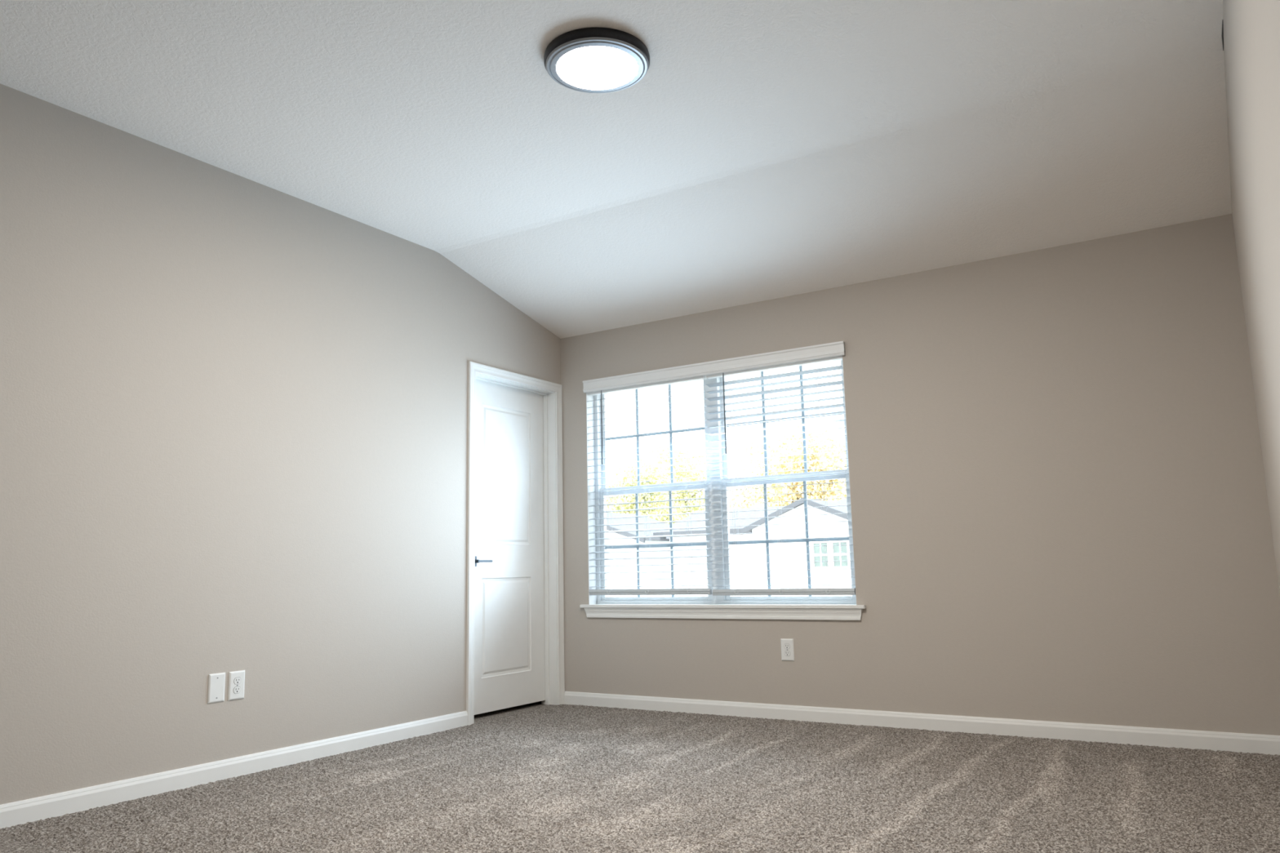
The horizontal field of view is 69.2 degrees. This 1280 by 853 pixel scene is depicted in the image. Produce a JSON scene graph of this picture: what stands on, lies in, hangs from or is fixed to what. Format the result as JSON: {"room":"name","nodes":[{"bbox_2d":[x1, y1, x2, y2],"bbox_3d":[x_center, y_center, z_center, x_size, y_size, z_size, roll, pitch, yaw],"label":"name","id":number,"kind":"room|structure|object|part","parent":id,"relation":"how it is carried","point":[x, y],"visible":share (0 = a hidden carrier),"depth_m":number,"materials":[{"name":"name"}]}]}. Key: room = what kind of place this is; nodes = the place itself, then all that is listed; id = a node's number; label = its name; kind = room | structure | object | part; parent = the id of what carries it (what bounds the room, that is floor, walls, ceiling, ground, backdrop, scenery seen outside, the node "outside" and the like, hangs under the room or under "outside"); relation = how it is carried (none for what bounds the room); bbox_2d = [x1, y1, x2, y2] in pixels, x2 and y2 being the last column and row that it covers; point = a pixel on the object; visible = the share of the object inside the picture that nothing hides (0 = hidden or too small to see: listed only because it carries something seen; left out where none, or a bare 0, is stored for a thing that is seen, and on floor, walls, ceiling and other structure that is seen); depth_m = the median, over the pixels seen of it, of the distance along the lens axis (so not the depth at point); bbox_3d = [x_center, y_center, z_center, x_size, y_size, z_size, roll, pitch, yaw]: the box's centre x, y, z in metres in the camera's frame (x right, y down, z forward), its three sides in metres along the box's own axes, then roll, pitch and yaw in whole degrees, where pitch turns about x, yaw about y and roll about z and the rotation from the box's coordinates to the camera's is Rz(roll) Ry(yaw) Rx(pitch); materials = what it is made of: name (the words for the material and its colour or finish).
{"room":"empty bedroom","nodes":[
{"label":"empty bedroom","id":0,"kind":"room"},
{"bbox_2d":[0,83,560,804],"bbox_3d":[-2.386,0.004,3.451,0.130,3.050,7.130,-7,-10,32],"label":"wall","id":1,"kind":"structure","parent":0,"point":[233,407],"depth_m":4.09,"materials":[{"name":"beige paint"}]},
{"bbox_2d":[207,672,225,703],"bbox_3d":[-1.828,1.129,4.008,0.007,0.122,0.078,-7,-10,32],"label":"wall plate","id":2,"kind":"object","parent":1,"relation":"attached to","point":[215,693],"visible":1,"depth_m":4.00,"materials":[{"name":"white plastic"}]},
{"bbox_2d":[0,711,467,828],"bbox_3d":[-2.548,1.315,2.804,0.014,0.089,5.880,-7,-10,32],"label":"baseboard","id":3,"kind":"structure","parent":1,"relation":"attached to","point":[20,812],"depth_m":3.92,"materials":[{"name":"white paint"}]},
{"bbox_2d":[227,670,244,700],"bbox_3d":[-1.776,1.141,4.089,0.008,0.122,0.078,-7,-10,32],"label":"wall outlet","id":4,"kind":"object","parent":1,"relation":"attached to","point":[236,678],"visible":1,"depth_m":4.08,"materials":[{"name":"white plastic"}]},
{"bbox_2d":[233,686,240,693],"bbox_3d":[-1.773,1.160,4.085,0.002,0.028,0.034,-7,-10,32],"label":"receptacle","id":5,"kind":"object","parent":4,"relation":"attached to","point":[237,690],"depth_m":4.08,"materials":[{"name":"white plastic"}]},
{"bbox_2d":[234,677,240,684],"bbox_3d":[-1.774,1.121,4.091,0.002,0.028,0.034,-7,-10,32],"label":"receptacle","id":6,"kind":"object","parent":4,"relation":"attached to","point":[237,680],"depth_m":4.09,"materials":[{"name":"white plastic"}]},
{"bbox_2d":[466,361,564,725],"bbox_3d":[-0.815,0.716,5.841,0.147,2.122,0.917,-7,-10,32],"label":"door","id":7,"kind":"structure","parent":1,"relation":"in","point":[515,642],"depth_m":5.92,"materials":[{"name":"white paint"}]},
{"bbox_3d":[-0.987,0.809,5.567,0.050,0.062,0.062,-7,-10,32],"label":"handle","id":8,"kind":"part","parent":7,"relation":"part of","materials":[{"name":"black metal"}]},
{"bbox_3d":[-0.936,0.813,5.599,0.011,0.014,0.131,-7,-10,32],"label":"lever","id":9,"kind":"part","parent":7,"relation":"part of","materials":[{"name":"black metal"}]},
{"bbox_2d":[0,0,1231,338],"bbox_3d":[-0.703,-1.454,2.569,3.931,0.511,6.800,-7,-10,32],"label":"ceiling","id":10,"kind":"structure","parent":0,"point":[763,150],"depth_m":3.89,"materials":[{"name":"white paint"}]},
{"bbox_2d":[543,26,649,93],"bbox_3d":[-0.158,-1.338,3.420,0.390,0.050,0.390,-7,-10,32],"label":"ceiling light","id":11,"kind":"object","parent":10,"relation":"attached to","point":[593,60],"visible":1,"depth_m":3.36,"materials":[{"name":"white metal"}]},
{"bbox_2d":[555,46,637,89],"bbox_3d":[-0.158,-1.320,3.417,0.300,0.014,0.300,-7,-10,32],"label":"diffuser","id":12,"kind":"object","parent":11,"relation":"attached to","point":[577,68],"depth_m":3.40,"materials":[{"name":"white"}]},
{"bbox_2d":[0,701,1279,852],"bbox_3d":[-0.985,1.275,2.455,4.831,0.034,6.950,-7,-10,32],"label":"floor","id":13,"kind":"structure","parent":0,"point":[528,778],"depth_m":3.48,"materials":[{"name":"beige carpet"}]},
{"bbox_2d":[560,213,1279,735],"bbox_3d":[1.183,0.210,5.301,3.931,3.050,0.180,-7,-10,32],"label":"wall","id":14,"kind":"structure","parent":0,"point":[1060,512],"depth_m":4.71,"materials":[{"name":"beige paint"}]},
{"bbox_2d":[579,360,866,620],"bbox_3d":[0.451,0.391,5.720,1.899,1.547,0.206,-7,-10,32],"label":"window","id":15,"kind":"structure","parent":14,"relation":"in","point":[810,606],"depth_m":5.72,"materials":[{"name":"white plastic"}]},
{"bbox_2d":[586,375,713,595],"bbox_3d":[0.038,0.378,5.912,0.885,1.369,0.068,-7,-10,32],"label":"window blind","id":16,"kind":"object","parent":15,"relation":"attached to","point":[646,591],"visible":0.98,"depth_m":5.88,"materials":[{"name":"white plastic"}]},
{"bbox_3d":[-0.200,0.413,6.066,0.015,1.297,0.055,-7,-10,32],"label":"ladder cord","id":17,"kind":"part","parent":16,"relation":"part of","materials":[{"name":"white fabric"}]},
{"bbox_3d":[0.044,0.384,5.915,0.015,1.297,0.055,-7,-10,32],"label":"ladder cord","id":18,"kind":"part","parent":16,"relation":"part of","materials":[{"name":"white fabric"}]},
{"bbox_3d":[0.056,1.036,5.816,0.885,0.038,0.052,-7,-10,32],"label":"rail","id":19,"kind":"part","parent":16,"relation":"part of","materials":[{"name":"white plastic"}]},
{"bbox_3d":[0.299,0.354,5.757,0.015,1.297,0.055,-7,-10,32],"label":"ladder cord","id":20,"kind":"part","parent":16,"relation":"part of","materials":[{"name":"white fabric"}]},
{"bbox_3d":[0.093,0.061,6.075,0.824,0.715,0.026,-7,-10,32],"label":"sash","id":21,"kind":"part","parent":15,"relation":"part of","materials":[{"name":"white plastic"}]},
{"bbox_3d":[0.092,0.740,5.945,0.824,0.736,0.030,-7,-10,32],"label":"sash","id":22,"kind":"part","parent":15,"relation":"part of","materials":[{"name":"white plastic"}]},
{"bbox_2d":[582,341,845,393],"bbox_3d":[0.394,-0.355,5.757,1.820,0.080,0.030,-7,-10,32],"label":"window valance","id":23,"kind":"object","parent":15,"relation":"attached to","point":[835,348],"visible":1,"depth_m":5.69,"materials":[{"name":"white wood"}]},
{"bbox_3d":[0.446,1.080,5.581,1.899,0.020,0.128,-7,-10,32],"label":"sill","id":24,"kind":"part","parent":15,"relation":"part of","materials":[{"name":"white paint"}]},
{"bbox_2d":[706,355,855,595],"bbox_3d":[0.800,0.291,5.440,0.880,1.375,0.068,-7,-10,32],"label":"window blind","id":25,"kind":"object","parent":15,"relation":"attached to","point":[835,591],"visible":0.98,"depth_m":5.44,"materials":[{"name":"white plastic"}]},
{"bbox_3d":[0.569,0.326,5.590,0.015,1.303,0.055,-7,-10,32],"label":"ladder cord","id":26,"kind":"part","parent":25,"relation":"part of","materials":[{"name":"white fabric"}]},
{"bbox_3d":[0.809,0.297,5.441,0.015,1.303,0.055,-7,-10,32],"label":"ladder cord","id":27,"kind":"part","parent":25,"relation":"part of","materials":[{"name":"white fabric"}]},
{"bbox_3d":[0.818,0.953,5.344,0.880,0.038,0.052,-7,-10,32],"label":"rail","id":28,"kind":"part","parent":25,"relation":"part of","materials":[{"name":"white plastic"}]},
{"bbox_3d":[1.049,0.269,5.293,0.015,1.303,0.055,-7,-10,32],"label":"ladder cord","id":29,"kind":"part","parent":25,"relation":"part of","materials":[{"name":"white fabric"}]},
{"bbox_3d":[0.866,-0.030,5.597,0.824,0.715,0.026,-7,-10,32],"label":"sash","id":30,"kind":"part","parent":15,"relation":"part of","materials":[{"name":"white plastic"}]},
{"bbox_3d":[0.865,0.649,5.467,0.824,0.736,0.030,-7,-10,32],"label":"sash","id":31,"kind":"part","parent":15,"relation":"part of","materials":[{"name":"white plastic"}]},
{"bbox_2d":[780,638,794,661],"bbox_3d":[0.836,1.266,5.261,0.078,0.122,0.008,-7,-10,32],"label":"wall outlet","id":32,"kind":"object","parent":14,"relation":"attached to","point":[787,645],"visible":1,"depth_m":5.26,"materials":[{"name":"white plastic"}]},
{"bbox_2d":[784,644,789,648],"bbox_3d":[0.834,1.247,5.262,0.034,0.028,0.002,-7,-10,32],"label":"receptacle","id":33,"kind":"object","parent":32,"relation":"attached to","point":[786,646],"depth_m":5.26,"materials":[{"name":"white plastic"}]},
{"bbox_2d":[784,650,790,656],"bbox_3d":[0.834,1.285,5.256,0.034,0.028,0.002,-7,-10,32],"label":"receptacle","id":34,"kind":"object","parent":32,"relation":"attached to","point":[787,653],"depth_m":5.25,"materials":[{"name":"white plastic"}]},
{"bbox_2d":[564,691,1279,755],"bbox_3d":[1.168,1.572,5.004,3.915,0.089,0.014,-7,-10,32],"label":"baseboard","id":35,"kind":"structure","parent":14,"relation":"attached to","point":[1150,736],"depth_m":4.72,"materials":[{"name":"white paint"}]},
{"bbox_2d":[1222,0,1279,595],"bbox_3d":[1.059,-0.401,1.320,0.150,3.050,7.130,-7,-10,32],"label":"wall","id":36,"kind":"structure","parent":0,"point":[1251,28],"depth_m":2.77,"materials":[{"name":"beige paint"}]},
{"bbox_2d":[1222,19,1223,50],"bbox_3d":[2.111,-1.417,3.360,0.007,0.017,0.210,-7,-10,32],"label":"trim","id":37,"kind":"structure","parent":36,"relation":"attached to","point":[1222,20],"depth_m":3.36,"materials":[{"name":"beige paint"}]},
{"label":"outside","id":38,"kind":"structure","parent":0,"visible":0},
{"bbox_2d":[607,581,852,596],"bbox_3d":[25.221,13.040,83.680,180.000,0.850,159.800,-7,-10,32],"label":"ground","id":39,"kind":"structure","parent":38,"point":[735,584],"depth_m":37.64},
{"bbox_2d":[606,512,670,583],"bbox_3d":[-2.270,7.106,54.315,11.200,4.220,8.500,-7,-10,32],"label":"house","id":40,"kind":"structure","parent":39,"relation":"on","point":[628,520],"depth_m":49.44,"materials":[{"name":"white"}]},
{"bbox_2d":[605,457,686,524],"bbox_3d":[-0.167,7.518,74.464,7.908,9.858,9.242,-1,-9,2],"label":"tree","id":41,"kind":"object","parent":39,"relation":"on","point":[642,498],"visible":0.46,"depth_m":73.23,"materials":[{"name":"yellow plant"}]},
{"bbox_2d":[642,434,739,520],"bbox_3d":[4.202,7.789,91.042,12.217,14.156,11.102,-7,-10,32],"label":"tree","id":42,"kind":"object","parent":39,"relation":"on","point":[681,460],"visible":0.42,"depth_m":89.51,"materials":[{"name":"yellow plant"}]},
{"bbox_2d":[645,497,851,582],"bbox_3d":[11.567,5.302,46.078,19.200,4.670,13.200,-7,-10,32],"label":"house","id":43,"kind":"structure","parent":39,"relation":"on","point":[815,503],"depth_m":42.03,"materials":[{"name":"white"}]},
{"bbox_2d":[645,534,666,540],"bbox_3d":[0.800,5.544,46.203,0.800,0.240,0.600,-7,-10,32],"label":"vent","id":44,"kind":"object","parent":43,"relation":"attached to","point":[654,538],"depth_m":45.94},
{"bbox_3d":[7.983,5.661,40.905,0.640,1.040,0.035,-7,-10,32],"label":"pane","id":45,"kind":"part","parent":43,"relation":"part of","materials":[{"name":"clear glass"}]},
{"bbox_3d":[8.745,5.571,40.434,0.640,1.040,0.035,-7,-10,32],"label":"pane","id":46,"kind":"part","parent":43,"relation":"part of","materials":[{"name":"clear glass"}]},
{"bbox_2d":[728,431,846,509],"bbox_3d":[11.074,5.641,66.915,10.761,10.717,8.492,-7,-10,32],"label":"tree","id":47,"kind":"object","parent":39,"relation":"on","point":[786,497],"visible":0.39,"depth_m":66.37,"materials":[{"name":"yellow plant"}]},
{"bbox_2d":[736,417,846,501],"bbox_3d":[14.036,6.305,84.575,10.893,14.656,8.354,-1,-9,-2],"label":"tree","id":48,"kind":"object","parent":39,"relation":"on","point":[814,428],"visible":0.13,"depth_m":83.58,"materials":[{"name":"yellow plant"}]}
]}

